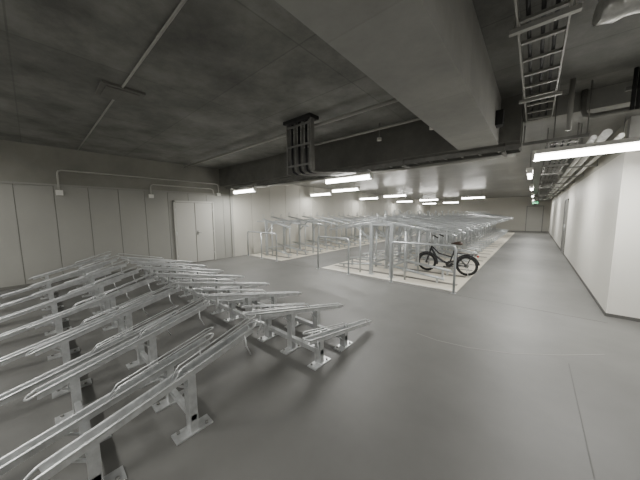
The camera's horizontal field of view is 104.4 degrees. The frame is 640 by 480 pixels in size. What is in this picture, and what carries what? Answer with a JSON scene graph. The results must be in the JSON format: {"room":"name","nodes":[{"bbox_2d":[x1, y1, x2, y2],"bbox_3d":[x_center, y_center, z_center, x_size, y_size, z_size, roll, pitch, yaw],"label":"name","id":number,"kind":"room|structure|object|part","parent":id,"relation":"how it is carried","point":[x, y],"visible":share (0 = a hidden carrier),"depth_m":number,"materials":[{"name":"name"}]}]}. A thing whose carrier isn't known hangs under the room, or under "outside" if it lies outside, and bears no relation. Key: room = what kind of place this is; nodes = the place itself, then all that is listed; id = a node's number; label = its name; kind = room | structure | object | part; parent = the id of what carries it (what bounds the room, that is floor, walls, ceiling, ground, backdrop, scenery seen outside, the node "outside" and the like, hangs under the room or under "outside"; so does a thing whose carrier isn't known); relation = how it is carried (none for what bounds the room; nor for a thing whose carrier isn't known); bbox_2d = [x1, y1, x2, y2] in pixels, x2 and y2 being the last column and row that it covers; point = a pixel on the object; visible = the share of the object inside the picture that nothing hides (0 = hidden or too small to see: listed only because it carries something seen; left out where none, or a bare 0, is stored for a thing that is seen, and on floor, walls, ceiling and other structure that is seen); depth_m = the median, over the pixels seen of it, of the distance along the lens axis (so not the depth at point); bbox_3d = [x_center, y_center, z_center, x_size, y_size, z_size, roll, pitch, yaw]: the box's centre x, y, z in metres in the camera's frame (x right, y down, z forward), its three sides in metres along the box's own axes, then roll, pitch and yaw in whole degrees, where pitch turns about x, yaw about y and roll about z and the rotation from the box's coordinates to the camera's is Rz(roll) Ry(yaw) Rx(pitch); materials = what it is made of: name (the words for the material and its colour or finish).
{"room":"parking garage","nodes":[
{"label":"parking garage","id":0,"kind":"room"},
{"bbox_2d":[0,140,429,287],"bbox_3d":[0.910,-1.511,14.312,0.200,3.200,33.000,5,8,41],"label":"wall","id":1,"kind":"structure","parent":0,"point":[42,231],"depth_m":6.78,"materials":[{"name":"grey paint"}]},
{"bbox_2d":[0,266,167,290],"bbox_3d":[-7.177,1.102,4.965,0.012,0.070,7.930,5,8,41],"label":"baseboard","id":2,"kind":"structure","parent":1,"relation":"attached to","point":[112,273],"depth_m":5.67,"materials":[{"name":"grey"}]},
{"bbox_2d":[0,181,229,195],"bbox_3d":[-6.543,-1.252,5.463,0.030,0.040,9.900,5,8,41],"label":"trim","id":3,"kind":"structure","parent":1,"relation":"attached to","point":[0,181],"depth_m":6.41,"materials":[{"name":"grey metal"}]},
{"bbox_2d":[55,169,220,195],"bbox_3d":[-4.887,-1.530,7.322,0.090,0.620,4.050,5,8,41],"label":"conduit","id":4,"kind":"object","parent":1,"relation":"attached to","point":[58,192],"visible":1,"depth_m":6.51,"materials":[{"name":"grey metal"}]},
{"bbox_2d":[148,184,213,197],"bbox_3d":[-4.352,-1.514,7.948,0.090,0.410,1.968,5,8,41],"label":"conduit","id":5,"kind":"object","parent":1,"relation":"attached to","point":[150,195],"visible":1,"depth_m":7.58,"materials":[{"name":"grey metal"}]},
{"bbox_2d":[172,200,215,263],"bbox_3d":[-4.146,-0.266,8.309,0.091,2.050,1.290,5,8,41],"label":"door","id":6,"kind":"structure","parent":1,"relation":"in","point":[194,223],"depth_m":8.28,"materials":[{"name":"grey paint"}]},
{"bbox_2d":[229,189,234,256],"bbox_3d":[-3.292,-0.652,9.291,0.060,2.600,0.090,5,8,41],"label":"trim","id":7,"kind":"structure","parent":1,"relation":"attached to","point":[230,190],"depth_m":9.27,"materials":[{"name":"grey metal"}]},
{"bbox_2d":[0,229,639,479],"bbox_3d":[6.909,0.671,9.358,16.000,0.214,33.400,5,8,41],"label":"floor","id":8,"kind":"structure","parent":0,"point":[398,403],"depth_m":2.39,"materials":[{"name":"grey concrete"}]},
{"bbox_2d":[0,251,255,479],"bbox_3d":[-3.483,0.902,3.580,6.294,0.706,1.794,5,8,41],"label":"bicycle rack","id":9,"kind":"object","parent":8,"relation":"on","point":[88,442],"visible":1,"depth_m":2.13,"materials":[{"name":"metal"}]},
{"bbox_2d":[118,253,371,370],"bbox_3d":[-2.196,0.764,4.811,6.318,0.706,1.744,5,8,41],"label":"bicycle rack","id":10,"kind":"object","parent":8,"relation":"on","point":[224,295],"visible":0.95,"depth_m":3.51,"materials":[{"name":"metal"}]},
{"bbox_2d":[247,231,276,260],"bbox_3d":[-2.128,0.188,9.007,1.800,0.973,0.098,5,8,41],"label":"rail","id":11,"kind":"object","parent":8,"relation":"on","point":[248,231],"visible":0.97,"depth_m":8.98,"materials":[{"name":"metal"}]},
{"bbox_2d":[316,236,349,274],"bbox_3d":[0.347,0.393,6.886,1.170,0.973,0.098,5,8,41],"label":"rail","id":12,"kind":"object","parent":8,"relation":"on","point":[318,236],"visible":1,"depth_m":7.00,"materials":[{"name":"metal"}]},
{"bbox_2d":[257,212,431,256],"bbox_3d":[4.326,-0.994,16.343,2.004,1.700,18.770,5,8,41],"label":"bicycle rack","id":13,"kind":"object","parent":8,"relation":"on","point":[336,220],"visible":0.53,"depth_m":11.50,"materials":[{"name":"metal"}]},
{"bbox_2d":[329,210,513,282],"bbox_3d":[7.686,-0.704,13.365,3.409,1.700,18.920,5,8,41],"label":"bicycle rack","id":14,"kind":"object","parent":8,"relation":"on","point":[476,225],"visible":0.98,"depth_m":7.57,"materials":[{"name":"metal"}]},
{"bbox_2d":[389,241,456,293],"bbox_3d":[2.162,0.544,5.331,1.420,0.973,0.098,5,8,41],"label":"rail","id":15,"kind":"object","parent":8,"relation":"on","point":[401,242],"visible":1,"depth_m":5.09,"materials":[{"name":"metal"}]},
{"bbox_2d":[249,256,605,479],"bbox_3d":[-2.761,1.337,2.759,9.400,0.001,10.330,5,8,41],"label":"joint","id":16,"kind":"object","parent":8,"relation":"on","point":[249,256],"visible":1,"depth_m":2.07,"materials":[{"name":"grey"}]},
{"bbox_2d":[419,233,479,276],"bbox_3d":[3.340,0.366,6.547,1.529,1.030,0.588,5,8,41],"label":"bicycle","id":17,"kind":"object","parent":8,"relation":"on","point":[433,255],"visible":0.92,"depth_m":6.43,"materials":[{"name":"black metal"}]},
{"bbox_3d":[3.409,0.388,6.490,1.192,0.536,0.154,5,8,40],"label":"frame","id":18,"kind":"part","parent":17,"relation":"part of","materials":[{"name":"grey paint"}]},
{"bbox_2d":[417,333,604,355],"bbox_3d":[2.224,1.283,2.947,1.996,0.001,0.260,1,6,15],"label":"scuff","id":19,"kind":"object","parent":8,"relation":"on","point":[417,333],"visible":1,"depth_m":2.83,"materials":[{"name":"grey"}]},
{"bbox_2d":[0,0,639,168],"bbox_3d":[-0.651,-1.737,0.304,16.000,0.200,10.300,5,8,41],"label":"ceiling","id":20,"kind":"structure","parent":0,"point":[224,76],"depth_m":2.80,"materials":[{"name":"concrete"}]},
{"bbox_2d":[95,79,144,104],"bbox_3d":[-2.618,-1.912,3.250,0.470,0.040,0.440,5,8,40],"label":"ceiling access panel","id":21,"kind":"object","parent":20,"relation":"attached to","point":[107,89],"depth_m":3.19,"materials":[{"name":"grey metal"}]},
{"bbox_2d":[77,0,186,149],"bbox_3d":[-3.029,-1.949,3.575,7.520,0.026,0.026,5,8,40],"label":"conduit","id":22,"kind":"object","parent":20,"relation":"attached to","point":[181,4],"depth_m":2.40,"materials":[{"name":"grey metal"}]},
{"bbox_2d":[183,98,398,167],"bbox_3d":[-1.450,-2.102,5.403,7.520,0.128,0.053,5,8,40],"label":"ceiling pipe","id":23,"kind":"object","parent":20,"relation":"attached to","point":[393,100],"depth_m":4.12,"materials":[{"name":"grey metal"}]},
{"bbox_2d":[283,112,355,175],"bbox_3d":[0.082,-1.654,4.739,0.640,0.902,1.482,5,8,41],"label":"cable riser","id":24,"kind":"object","parent":20,"relation":"attached to","point":[309,118],"visible":1,"depth_m":4.26,"materials":[{"name":"grey paint"}]},
{"bbox_2d":[304,118,420,147],"bbox_3d":[0.723,-1.960,4.334,2.820,0.218,0.036,5,8,41],"label":"conduit","id":25,"kind":"object","parent":20,"relation":"attached to","point":[415,119],"visible":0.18,"depth_m":4.21,"materials":[{"name":"grey metal"}]},
{"bbox_2d":[219,94,523,186],"bbox_3d":[-0.219,-1.972,6.343,8.380,0.600,0.600,5,8,40],"label":"crossbeam","id":26,"kind":"object","parent":20,"relation":"attached to","point":[411,140],"depth_m":4.84,"materials":[{"name":"grey concrete"}]},
{"bbox_2d":[226,143,521,189],"bbox_3d":[-0.155,-1.590,6.224,8.110,0.133,0.380,5,8,41],"label":"cable tray","id":27,"kind":"object","parent":20,"relation":"attached to","point":[515,148],"visible":0.84,"depth_m":4.55,"materials":[{"name":"metal"}]},
{"bbox_2d":[232,187,256,193],"bbox_3d":[-2.534,-1.647,8.278,1.250,0.140,0.120,5,8,41],"label":"ceiling lamp","id":28,"kind":"object","parent":27,"relation":"attached to","point":[250,189],"visible":1,"depth_m":8.19,"materials":[{"name":"white plastic"}]},
{"bbox_2d":[324,172,372,183],"bbox_3d":[0.611,-1.385,5.583,1.250,0.140,0.120,5,8,41],"label":"ceiling lamp","id":29,"kind":"object","parent":27,"relation":"attached to","point":[367,175],"visible":1,"depth_m":5.50,"materials":[{"name":"white plastic"}]},
{"bbox_2d":[275,0,500,149],"bbox_3d":[-0.714,-1.307,0.141,0.510,0.620,9.500,5,8,40],"label":"ceiling beam","id":30,"kind":"structure","parent":20,"relation":"attached to","point":[431,56],"depth_m":1.64,"materials":[{"name":"grey concrete"}]},
{"bbox_2d":[495,109,504,127],"bbox_3d":[2.332,-1.571,3.216,0.080,0.180,0.150,5,8,41],"label":"junction box","id":31,"kind":"object","parent":20,"relation":"attached to","point":[499,119],"visible":1,"depth_m":3.17,"materials":[{"name":"black plastic"}]},
{"bbox_2d":[509,0,582,121],"bbox_3d":[1.216,-1.597,1.325,0.370,0.313,5.880,5,8,41],"label":"cable tray","id":32,"kind":"object","parent":20,"relation":"attached to","point":[576,8],"visible":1,"depth_m":1.98,"materials":[{"name":"grey galvanised steel"}]},
{"bbox_2d":[523,80,637,124],"bbox_3d":[5.837,-1.674,1.429,7.220,0.250,0.150,5,8,40],"label":"ceiling beam","id":33,"kind":"structure","parent":20,"relation":"attached to","point":[612,96],"depth_m":3.26,"materials":[{"name":"grey concrete"}]},
{"bbox_2d":[523,78,639,145],"bbox_3d":[2.195,-1.483,1.871,1.090,0.668,3.930,5,8,41],"label":"overhead pipework","id":34,"kind":"object","parent":20,"relation":"attached to","point":[584,96],"visible":1,"depth_m":3.12,"materials":[{"name":"grey metal"}]},
{"bbox_2d":[532,91,639,160],"bbox_3d":[3.541,-1.510,3.031,1.400,0.880,0.120,5,8,41],"label":"ceiling lamp","id":35,"kind":"object","parent":20,"relation":"hanging from","point":[628,144],"visible":0.98,"depth_m":3.15,"materials":[{"name":"white plastic"}]},
{"bbox_2d":[592,0,639,25],"bbox_3d":[3.890,-1.537,0.225,4.933,0.243,0.261,5,8,41],"label":"duct","id":36,"kind":"object","parent":20,"relation":"attached to","point":[606,11],"visible":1,"depth_m":1.75,"materials":[{"name":"metal"}]},
{"bbox_2d":[625,67,639,109],"bbox_3d":[3.621,-1.696,2.737,0.320,0.450,0.068,5,8,41],"label":"cable bundle","id":37,"kind":"object","parent":20,"relation":"attached to","point":[634,87],"visible":1,"depth_m":2.78,"materials":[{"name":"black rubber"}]},
{"bbox_2d":[377,123,432,140],"bbox_3d":[1.404,-1.904,4.148,0.980,0.300,0.076,5,8,40],"label":"ceiling sensor","id":38,"kind":"object","parent":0,"point":[379,138],"depth_m":4.42,"materials":[{"name":"white plastic"}]},
{"bbox_2d":[289,105,639,199],"bbox_3d":[10.246,-3.011,12.896,16.000,0.450,23.100,5,8,41],"label":"ceiling","id":39,"kind":"structure","parent":0,"point":[501,177],"depth_m":8.98,"materials":[{"name":"concrete"}]},
{"bbox_2d":[310,192,331,195],"bbox_3d":[0.029,-2.337,11.664,1.250,0.490,0.120,5,8,41],"label":"ceiling lamp","id":40,"kind":"object","parent":39,"relation":"hanging from","point":[320,193],"visible":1,"depth_m":11.61,"materials":[{"name":"white plastic"}]},
{"bbox_2d":[331,186,359,191],"bbox_3d":[0.968,-2.121,9.547,1.250,0.490,0.120,5,8,41],"label":"ceiling lamp","id":41,"kind":"object","parent":39,"relation":"hanging from","point":[356,187],"visible":0.89,"depth_m":9.48,"materials":[{"name":"white plastic"}]},
{"bbox_2d":[359,191,378,199],"bbox_3d":[2.966,-2.714,15.053,1.250,0.490,0.120,5,8,41],"label":"ceiling lamp","id":42,"kind":"object","parent":39,"relation":"hanging from","point":[362,197],"visible":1,"depth_m":15.06,"materials":[{"name":"white plastic"}]},
{"bbox_2d":[257,153,515,187],"bbox_3d":[0.154,-1.845,6.699,8.100,0.428,0.060,5,8,41],"label":"pipe","id":43,"kind":"object","parent":39,"relation":"attached to","point":[512,154],"visible":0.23,"depth_m":4.94,"materials":[{"name":"grey metal"}]},
{"bbox_2d":[383,193,406,196],"bbox_3d":[3.904,-2.498,12.936,1.250,0.490,0.120,5,8,41],"label":"ceiling lamp","id":44,"kind":"object","parent":39,"relation":"hanging from","point":[404,194],"visible":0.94,"depth_m":12.88,"materials":[{"name":"white plastic"}]},
{"bbox_2d":[419,195,438,200],"bbox_3d":[7.493,-2.958,17.079,1.250,0.490,0.120,5,8,41],"label":"ceiling lamp","id":45,"kind":"object","parent":39,"relation":"hanging from","point":[435,198],"visible":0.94,"depth_m":16.99,"materials":[{"name":"white plastic"}]},
{"bbox_2d":[461,195,484,198],"bbox_3d":[9.278,-2.755,15.024,1.250,0.490,0.120,5,8,41],"label":"ceiling lamp","id":46,"kind":"object","parent":39,"relation":"hanging from","point":[481,196],"visible":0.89,"depth_m":15.00,"materials":[{"name":"white plastic"}]},
{"bbox_2d":[526,157,532,178],"bbox_3d":[5.098,-1.778,6.007,0.120,0.490,1.250,5,8,41],"label":"ceiling lamp","id":47,"kind":"object","parent":39,"relation":"hanging from","point":[529,171],"visible":1,"depth_m":5.66,"materials":[{"name":"white plastic"}]},
{"bbox_2d":[537,123,578,200],"bbox_3d":[10.833,-2.486,12.014,0.400,0.413,22.380,5,8,40],"label":"cable tray","id":48,"kind":"object","parent":39,"relation":"hanging from","point":[544,187],"depth_m":6.08,"materials":[{"name":"grey metal"}]},
{"bbox_2d":[543,116,625,200],"bbox_3d":[11.253,-2.465,11.852,0.450,0.428,22.650,5,8,41],"label":"corridor pipework","id":49,"kind":"object","parent":39,"relation":"hanging from","point":[605,134],"visible":0.73,"depth_m":5.16,"materials":[{"name":"grey metal"}]},
{"bbox_2d":[429,196,550,231],"bbox_3d":[17.729,-2.279,21.697,16.000,2.950,0.200,5,8,41],"label":"wall","id":50,"kind":"structure","parent":0,"point":[516,207],"depth_m":22.55,"materials":[{"name":"beige paint"}]},
{"bbox_2d":[525,206,543,230],"bbox_3d":[18.246,-1.824,21.113,1.120,2.160,0.082,5,8,41],"label":"door","id":51,"kind":"structure","parent":50,"relation":"in","point":[534,214],"depth_m":21.12,"materials":[{"name":"grey paint"}]},
{"bbox_2d":[548,120,627,312],"bbox_3d":[11.747,-1.222,12.040,0.150,2.950,22.330,5,8,41],"label":"wall","id":52,"kind":"structure","parent":0,"point":[594,207],"depth_m":4.99,"materials":[{"name":"grey paint"}]},
{"bbox_2d":[560,199,568,254],"bbox_3d":[9.579,-0.537,9.739,0.061,2.100,1.260,5,8,41],"label":"door","id":53,"kind":"structure","parent":52,"relation":"in","point":[566,205],"depth_m":9.69,"materials":[{"name":"metal"}]},
{"bbox_2d":[548,232,605,315],"bbox_3d":[11.696,0.215,12.244,0.010,0.050,22.330,5,8,41],"label":"baseboard","id":54,"kind":"structure","parent":52,"relation":"attached to","point":[580,278],"depth_m":5.20,"materials":[{"name":"grey"}]},
{"bbox_2d":[608,115,639,318],"bbox_3d":[6.765,-0.107,1.762,6.050,2.950,0.160,5,8,41],"label":"wall","id":55,"kind":"structure","parent":0,"point":[625,286],"depth_m":3.62,"materials":[{"name":"grey paint"}]},
{"bbox_2d":[606,313,639,321],"bbox_3d":[6.712,1.342,1.856,6.070,0.050,0.010,5,8,41],"label":"baseboard","id":56,"kind":"structure","parent":55,"relation":"attached to","point":[607,314],"depth_m":3.71,"materials":[{"name":"grey"}]}
]}

